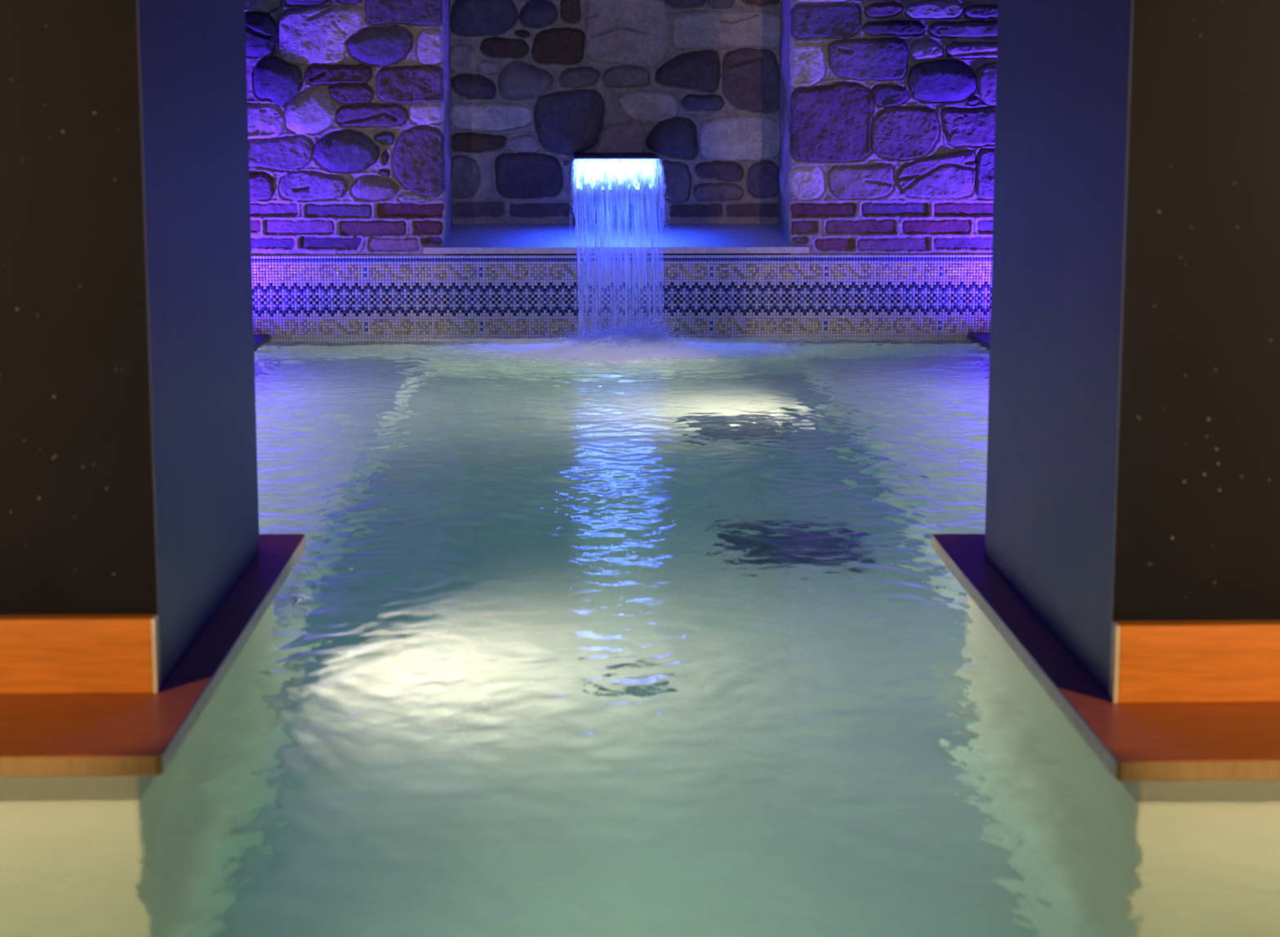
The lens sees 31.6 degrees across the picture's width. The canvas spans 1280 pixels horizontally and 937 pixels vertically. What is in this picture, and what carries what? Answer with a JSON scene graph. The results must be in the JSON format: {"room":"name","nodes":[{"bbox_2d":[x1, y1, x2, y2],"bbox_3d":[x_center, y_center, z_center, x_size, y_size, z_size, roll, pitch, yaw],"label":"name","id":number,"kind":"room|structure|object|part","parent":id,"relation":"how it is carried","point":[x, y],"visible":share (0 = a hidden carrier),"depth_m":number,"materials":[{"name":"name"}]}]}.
{"room":"spa","nodes":[
{"label":"spa","id":0,"kind":"room"},
{"bbox_2d":[244,0,998,256],"bbox_3d":[-0.087,-1.254,7.433,4.200,3.600,0.566,0,9,-1],"label":"wall","id":1,"kind":"structure","parent":0,"point":[376,127],"depth_m":7.25,"materials":[{"name":"stone"}]},
{"bbox_2d":[563,160,568,165],"bbox_3d":[-0.249,-1.033,7.625,0.018,0.018,0.032,0,9,-1],"label":"wall nozzle","id":2,"kind":"structure","parent":1,"relation":"attached to","point":[566,162],"depth_m":7.61,"materials":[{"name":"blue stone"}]},
{"bbox_2d":[573,154,658,191],"bbox_3d":[-0.081,-0.977,7.447,0.272,0.110,0.406,0,9,-1],"label":"spout","id":3,"kind":"object","parent":1,"relation":"attached to","point":[587,178],"visible":0.9,"depth_m":7.29,"materials":[{"name":"blue metal"}]},
{"bbox_3d":[-0.081,-1.029,7.438,0.272,0.005,0.406,0,9,-1],"label":"spout blade","id":4,"kind":"part","parent":3,"relation":"part of","materials":[{"name":"silver metal"}]},
{"bbox_2d":[446,253,786,255],"bbox_3d":[-0.082,-0.629,7.513,1.214,0.207,0.365,0,9,-1],"label":"ledge","id":5,"kind":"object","parent":1,"relation":"attached to","point":[682,253],"depth_m":7.32,"materials":[{"name":"stone"}]},
{"bbox_2d":[423,223,808,253],"bbox_3d":[-0.081,-0.763,7.456,1.234,0.077,0.475,0,9,-1],"label":"stone sill","id":6,"kind":"structure","parent":5,"relation":"on","point":[464,238],"depth_m":7.38,"materials":[{"name":"stone"}]},
{"bbox_2d":[251,254,991,339],"bbox_3d":[-0.058,-0.480,7.324,2.853,0.426,0.052,0,9,-1],"label":"frieze","id":7,"kind":"object","parent":1,"relation":"attached to","point":[725,296],"visible":0.64,"depth_m":7.29,"materials":[{"name":"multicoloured tile"}]},
{"bbox_3d":[0.087,1.281,2.790,5.500,0.100,10.300,0,9,-1],"label":"floor","id":8,"kind":"structure","parent":0,"visible":0},
{"bbox_2d":[0,775,155,801],"bbox_3d":[-0.905,0.685,3.021,0.705,1.004,1.066,0,9,-1],"label":"plinth","id":9,"kind":"object","parent":8,"relation":"on","point":[23,788],"visible":0.02,"depth_m":2.44,"materials":[{"name":"beige paint"}]},
{"bbox_2d":[0,533,305,777],"bbox_3d":[-0.899,0.202,2.794,0.829,0.021,1.173,0,9,-1],"label":"ledge slab","id":10,"kind":"object","parent":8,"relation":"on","point":[82,734],"visible":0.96,"depth_m":2.39,"materials":[{"name":"brown stone"}]},
{"bbox_2d":[0,0,259,693],"bbox_3d":[-0.895,-1.048,2.642,0.720,2.495,0.785,0,9,-1],"label":"pillar","id":11,"kind":"structure","parent":10,"relation":"on","point":[129,508],"depth_m":2.45,"materials":[{"name":"black stone"}]},
{"bbox_3d":[-0.888,0.203,2.460,0.715,0.083,0.030,0,9,-1],"label":"skirting","id":12,"kind":"part","parent":11,"relation":"part of","materials":[{"name":"orange wood"}]},
{"bbox_3d":[-0.528,0.202,2.464,0.005,0.083,0.020,0,9,-1],"label":"corner trim","id":13,"kind":"part","parent":11,"relation":"part of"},
{"bbox_3d":[-0.536,-1.051,2.661,0.001,2.495,0.763,0,9,-1],"label":"panel","id":14,"kind":"part","parent":11,"relation":"part of","materials":[{"name":"paint"}]},
{"bbox_2d":[0,333,1279,936],"bbox_3d":[0.040,0.806,2.578,4.170,1.005,9.793,0,9,-1],"label":"pool water","id":15,"kind":"object","parent":8,"relation":"on","point":[643,640],"visible":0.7,"depth_m":2.84,"materials":[{"name":"teal liquid"}]},
{"bbox_2d":[571,158,662,332],"bbox_3d":[-0.068,-0.686,7.165,0.302,0.584,0.243,0,9,-1],"label":"waterfall","id":16,"kind":"object","parent":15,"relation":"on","point":[612,162],"visible":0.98,"depth_m":7.21,"materials":[{"name":"liquid"}]},
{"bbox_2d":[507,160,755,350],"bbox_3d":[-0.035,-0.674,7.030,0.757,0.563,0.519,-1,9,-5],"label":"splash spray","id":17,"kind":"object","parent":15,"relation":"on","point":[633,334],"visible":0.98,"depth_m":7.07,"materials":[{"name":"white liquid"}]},
{"bbox_2d":[932,533,1279,781],"bbox_3d":[0.864,0.201,2.804,0.827,0.021,1.192,0,9,-1],"label":"ledge slab","id":18,"kind":"object","parent":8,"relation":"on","point":[1215,741],"visible":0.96,"depth_m":2.37,"materials":[{"name":"brown stone"}]},
{"bbox_2d":[984,0,1279,703],"bbox_3d":[0.857,-1.044,2.618,0.720,2.495,0.786,0,9,-1],"label":"pillar","id":19,"kind":"structure","parent":18,"relation":"on","point":[1133,479],"depth_m":2.41,"materials":[{"name":"black stone"}]},
{"bbox_3d":[0.497,-1.044,2.620,0.001,2.495,0.764,0,9,-1],"label":"panel","id":20,"kind":"part","parent":19,"relation":"part of","materials":[{"name":"paint"}]},
{"bbox_3d":[0.509,0.208,2.422,0.005,0.085,0.020,0,9,-1],"label":"corner trim","id":21,"kind":"part","parent":19,"relation":"part of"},
{"bbox_3d":[0.869,0.206,2.435,0.715,0.085,0.030,0,9,-1],"label":"skirting","id":22,"kind":"part","parent":19,"relation":"part of","materials":[{"name":"orange wood"}]},
{"bbox_2d":[1120,780,1279,802],"bbox_3d":[0.867,0.681,3.042,0.693,1.004,1.092,0,9,-1],"label":"plinth","id":23,"kind":"object","parent":8,"relation":"on","point":[1244,791],"visible":0.02,"depth_m":2.43,"materials":[{"name":"beige paint"}]},
{"bbox_3d":[-1.654,0.345,5.450,0.958,0.908,3.833,0,9,-1],"label":"wall","id":24,"kind":"structure","parent":0,"visible":0},
{"bbox_2d":[253,334,270,351],"bbox_3d":[-1.639,-0.116,5.377,0.988,0.026,3.833,0,9,-1],"label":"coping","id":25,"kind":"object","parent":24,"relation":"on","point":[259,340],"visible":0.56,"depth_m":7.13,"materials":[{"name":"blue stone"}]},
{"bbox_3d":[1.605,0.333,5.530,0.922,0.908,3.833,0,9,-1],"label":"wall","id":26,"kind":"structure","parent":0,"visible":0},
{"bbox_2d":[968,332,990,350],"bbox_3d":[1.590,-0.129,5.456,0.952,0.026,3.833,0,9,-1],"label":"coping","id":27,"kind":"object","parent":26,"relation":"on","point":[983,338],"visible":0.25,"depth_m":7.18,"materials":[{"name":"blue stone"}]}
]}

